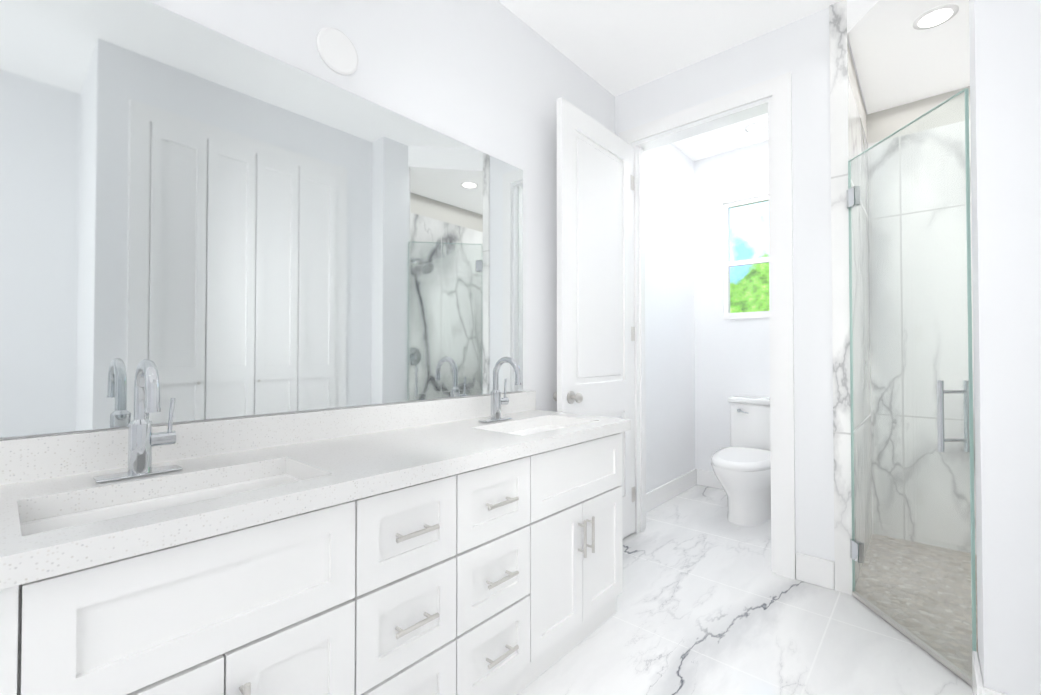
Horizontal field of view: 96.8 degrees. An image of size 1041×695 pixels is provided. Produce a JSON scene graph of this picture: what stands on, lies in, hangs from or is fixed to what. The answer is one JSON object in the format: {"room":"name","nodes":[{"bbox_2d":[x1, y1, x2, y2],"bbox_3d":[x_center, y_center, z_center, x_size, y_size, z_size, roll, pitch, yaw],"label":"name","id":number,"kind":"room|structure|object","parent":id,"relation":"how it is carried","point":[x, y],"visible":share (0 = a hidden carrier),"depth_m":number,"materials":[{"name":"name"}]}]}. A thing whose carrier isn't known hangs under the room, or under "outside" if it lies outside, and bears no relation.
{"room":"bathroom","nodes":[
{"label":"bathroom","id":0,"kind":"room"},
{"bbox_2d":[0,0,694,492],"bbox_3d":[-0.597,-0.257,1.723,0.120,2.810,6.470,-1,-1,42],"label":"wall","id":1,"kind":"structure","parent":0,"point":[494,78],"depth_m":2.33,"materials":[{"name":"white paint"}]},
{"bbox_2d":[0,0,522,437],"bbox_3d":[-0.623,-0.347,1.597,0.006,1.105,1.905,-1,-1,42],"label":"vanity mirror","id":2,"kind":"object","parent":1,"relation":"attached to","point":[211,224],"visible":1,"depth_m":1.32,"materials":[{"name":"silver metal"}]},
{"bbox_2d":[0,391,535,482],"bbox_3d":[-0.587,0.259,1.614,0.020,0.096,1.990,-1,-1,42],"label":"backsplash","id":3,"kind":"structure","parent":1,"relation":"attached to","point":[41,457],"depth_m":1.32,"materials":[{"name":"white stone"}]},
{"bbox_2d":[316,27,357,74],"bbox_3d":[-0.630,-1.024,1.597,0.010,0.149,0.149,-1,-1,42],"label":"junction box","id":4,"kind":"object","parent":1,"relation":"attached to","point":[337,51],"visible":1,"depth_m":1.59,"materials":[{"name":"white paint"}]},
{"bbox_2d":[646,469,697,511],"bbox_3d":[1.113,1.106,3.529,0.019,0.135,1.228,-1,-1,42],"label":"baseboard","id":5,"kind":"structure","parent":1,"relation":"attached to","point":[663,493],"depth_m":3.57,"materials":[{"name":"white paint"}]},
{"bbox_2d":[498,0,840,160],"bbox_3d":[0.498,-1.724,0.929,3.200,0.100,6.700,-1,-1,42],"label":"ceiling","id":6,"kind":"structure","parent":0,"point":[615,47],"depth_m":2.42,"materials":[{"name":"white paint"}]},
{"bbox_2d":[745,121,767,131],"bbox_3d":[1.749,-1.635,3.427,0.156,0.006,0.156,-1,-1,42],"label":"recessed light","id":7,"kind":"object","parent":6,"relation":"in","point":[756,126],"visible":0.98,"depth_m":3.41,"materials":[{"name":"white paint"}]},
{"bbox_2d":[847,0,969,113],"bbox_3d":[2.041,-1.572,2.091,0.869,0.170,1.446,-1,-1,42],"label":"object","id":8,"kind":"object","parent":6,"relation":"attached to","point":[899,59],"visible":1,"depth_m":2.32,"materials":[{"name":"white paint"}]},
{"bbox_2d":[912,4,958,29],"bbox_3d":[1.866,-1.484,2.079,0.156,0.006,0.156,-1,-1,42],"label":"recessed light","id":9,"kind":"object","parent":8,"relation":"attached to","point":[935,17],"visible":1,"depth_m":2.07,"materials":[{"name":"white paint"}]},
{"bbox_2d":[615,7,847,561],"bbox_3d":[1.121,-0.244,2.640,1.237,2.810,0.120,-1,-1,42],"label":"wall","id":10,"kind":"structure","parent":0,"point":[799,49],"depth_m":2.30,"materials":[{"name":"white paint"}]},
{"bbox_2d":[633,98,775,572],"bbox_3d":[1.053,-0.069,2.698,0.797,2.461,0.122,-1,-1,42],"label":"door frame","id":11,"kind":"structure","parent":10,"relation":"attached to","point":[744,113],"depth_m":2.90,"materials":[{"name":"white paint"}]},
{"bbox_2d":[553,97,634,538],"bbox_3d":[0.451,-0.063,2.636,0.175,2.423,0.762,-1,-1,42],"label":"room door","id":12,"kind":"structure","parent":11,"relation":"attached to","point":[595,271],"depth_m":2.60,"materials":[{"name":"white paint"}]},
{"bbox_2d":[619,72,795,579],"bbox_3d":[1.007,-0.114,2.646,0.975,2.550,0.018,-1,-1,42],"label":"trim","id":13,"kind":"structure","parent":10,"relation":"attached to","point":[778,89],"depth_m":2.35,"materials":[{"name":"white paint"}]},
{"bbox_2d":[815,557,831,578],"bbox_3d":[1.928,1.096,2.807,0.019,0.135,1.228,-1,-1,42],"label":"baseboard","id":14,"kind":"structure","parent":10,"relation":"attached to","point":[822,566],"depth_m":2.23,"materials":[{"name":"white paint"}]},
{"bbox_2d":[829,0,876,595],"bbox_3d":[1.859,-0.245,2.552,0.040,2.809,0.991,-1,-1,42],"label":"shower wall tile","id":15,"kind":"structure","parent":10,"relation":"attached to","point":[848,140],"depth_m":2.21,"materials":[{"name":"stone"}]},
{"bbox_2d":[846,88,975,685],"bbox_3d":[1.535,0.131,1.864,0.395,2.023,0.474,-1,-1,42],"label":"shower glass door","id":16,"kind":"structure","parent":15,"relation":"attached to","point":[857,550],"depth_m":1.77,"materials":[{"name":"clear glass"}]},
{"bbox_2d":[694,141,769,470],"bbox_3d":[1.969,-0.229,3.693,1.110,2.810,0.120,-1,-1,42],"label":"wall","id":17,"kind":"structure","parent":0,"point":[732,357],"depth_m":3.88,"materials":[{"name":"white paint"}]},
{"bbox_2d":[698,469,723,489],"bbox_3d":[1.924,1.108,3.621,1.050,0.135,0.015,-1,-1,42],"label":"baseboard","id":18,"kind":"structure","parent":17,"relation":"attached to","point":[707,478],"depth_m":3.91,"materials":[{"name":"white paint"}]},
{"bbox_2d":[723,195,768,316],"bbox_3d":[1.959,-0.732,3.689,0.630,0.955,0.050,-1,-1,42],"label":"window","id":19,"kind":"structure","parent":17,"relation":"in","point":[728,263],"depth_m":3.82,"materials":[{"name":"white paint"}]},
{"bbox_2d":[723,315,768,319],"bbox_3d":[1.931,-0.245,3.651,0.628,0.020,0.032,-1,-1,42],"label":"window sill","id":20,"kind":"structure","parent":17,"relation":"attached to","point":[747,317],"depth_m":3.73,"materials":[{"name":"white paint"}]},
{"bbox_2d":[517,484,972,694],"bbox_3d":[0.498,1.186,0.887,3.200,0.100,6.700,-1,-1,42],"label":"floor","id":21,"kind":"structure","parent":0,"point":[709,602],"depth_m":1.86,"materials":[{"name":"stone"}]},
{"bbox_2d":[0,427,630,694],"bbox_3d":[-0.389,0.749,1.425,0.558,0.790,1.960,-1,-1,42],"label":"bathroom vanity","id":22,"kind":"object","parent":21,"relation":"on","point":[452,546],"depth_m":1.08,"materials":[{"name":"white paint"}]},
{"bbox_2d":[0,411,630,582],"bbox_3d":[-0.388,0.326,1.437,0.552,0.044,1.990,-1,-1,42],"label":"countertop","id":23,"kind":"structure","parent":22,"relation":"on","point":[347,466],"depth_m":1.06,"materials":[{"name":"white stone"}]},
{"bbox_2d":[93,359,182,482],"bbox_3d":[-0.848,0.161,1.045,0.169,0.271,0.156,-1,-1,42],"label":"faucet","id":24,"kind":"object","parent":23,"relation":"on","point":[143,439],"visible":1,"depth_m":1.07,"materials":[{"name":"silver metal"}]},
{"bbox_2d":[24,467,311,534],"bbox_3d":[-0.708,0.410,0.991,0.294,0.160,0.524,-1,-1,42],"label":"sink","id":25,"kind":"object","parent":23,"relation":"in","point":[99,508],"depth_m":1.04,"materials":[{"name":"white ceramic"}]},
{"bbox_2d":[478,357,521,422],"bbox_3d":[-0.062,0.174,1.932,0.169,0.271,0.156,-1,-1,42],"label":"faucet","id":26,"kind":"object","parent":23,"relation":"on","point":[497,401],"visible":1,"depth_m":1.95,"materials":[{"name":"silver metal"}]},
{"bbox_2d":[504,419,571,434],"bbox_3d":[0.074,0.422,1.875,0.294,0.160,0.524,-1,-1,42],"label":"sink","id":27,"kind":"object","parent":23,"relation":"in","point":[528,428],"depth_m":2.04,"materials":[{"name":"white ceramic"}]},
{"bbox_2d":[711,396,770,525],"bbox_3d":[1.625,0.777,3.259,0.470,0.785,0.935,-1,-1,42],"label":"toilet","id":28,"kind":"object","parent":21,"relation":"on","point":[741,466],"visible":0.77,"depth_m":3.08,"materials":[{"name":"white ceramic"}]},
{"bbox_2d":[855,533,977,681],"bbox_3d":[2.041,1.149,2.052,0.869,0.006,1.446,-1,-1,42],"label":"pebble shower floor","id":29,"kind":"structure","parent":21,"relation":"on","point":[883,549],"depth_m":2.18,"materials":[{"name":"grey stone"}]},
{"bbox_2d":[848,39,865,109],"bbox_3d":[2.024,-0.242,2.822,0.127,2.810,1.350,-1,-1,42],"label":"wall","id":30,"kind":"structure","parent":0,"point":[856,73],"depth_m":2.57,"materials":[{"name":"white paint"}]},
{"bbox_2d":[847,41,969,143],"bbox_3d":[2.051,-1.392,2.100,0.891,0.190,1.438,-1,-1,42],"label":"wall band","id":31,"kind":"object","parent":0,"point":[880,125],"visible":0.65,"depth_m":2.76,"materials":[{"name":"grey paint"}]},
{"bbox_2d":[866,86,968,114],"bbox_3d":[2.613,-0.244,2.628,1.013,2.810,0.120,-1,-1,42],"label":"wall","id":32,"kind":"structure","parent":0,"point":[913,101],"depth_m":2.79,"materials":[{"name":"white paint"}]},
{"bbox_2d":[873,122,968,551],"bbox_3d":[2.529,-0.064,2.612,0.840,2.450,0.011,-1,-1,42],"label":"shower wall tile","id":33,"kind":"structure","parent":32,"relation":"attached to","point":[952,286],"depth_m":2.74,"materials":[{"name":"stone"}]},
{"bbox_2d":[969,0,1040,694],"bbox_3d":[1.645,-0.263,1.322,0.491,2.810,0.240,-1,-1,42],"label":"wall","id":34,"kind":"structure","parent":0,"point":[1005,74],"depth_m":1.35,"materials":[{"name":"white paint"}]},
{"bbox_2d":[961,119,976,554],"bbox_3d":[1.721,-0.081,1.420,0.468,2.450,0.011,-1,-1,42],"label":"shower wall tile","id":35,"kind":"structure","parent":34,"relation":"attached to","point":[963,122],"depth_m":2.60,"materials":[{"name":"stone"}]},
{"label":"outside","id":36,"kind":"structure","parent":0,"visible":0},
{"bbox_2d":[730,201,768,312],"bbox_3d":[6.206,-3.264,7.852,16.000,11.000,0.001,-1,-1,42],"label":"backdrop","id":37,"kind":"structure","parent":36,"point":[745,237],"depth_m":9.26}
]}

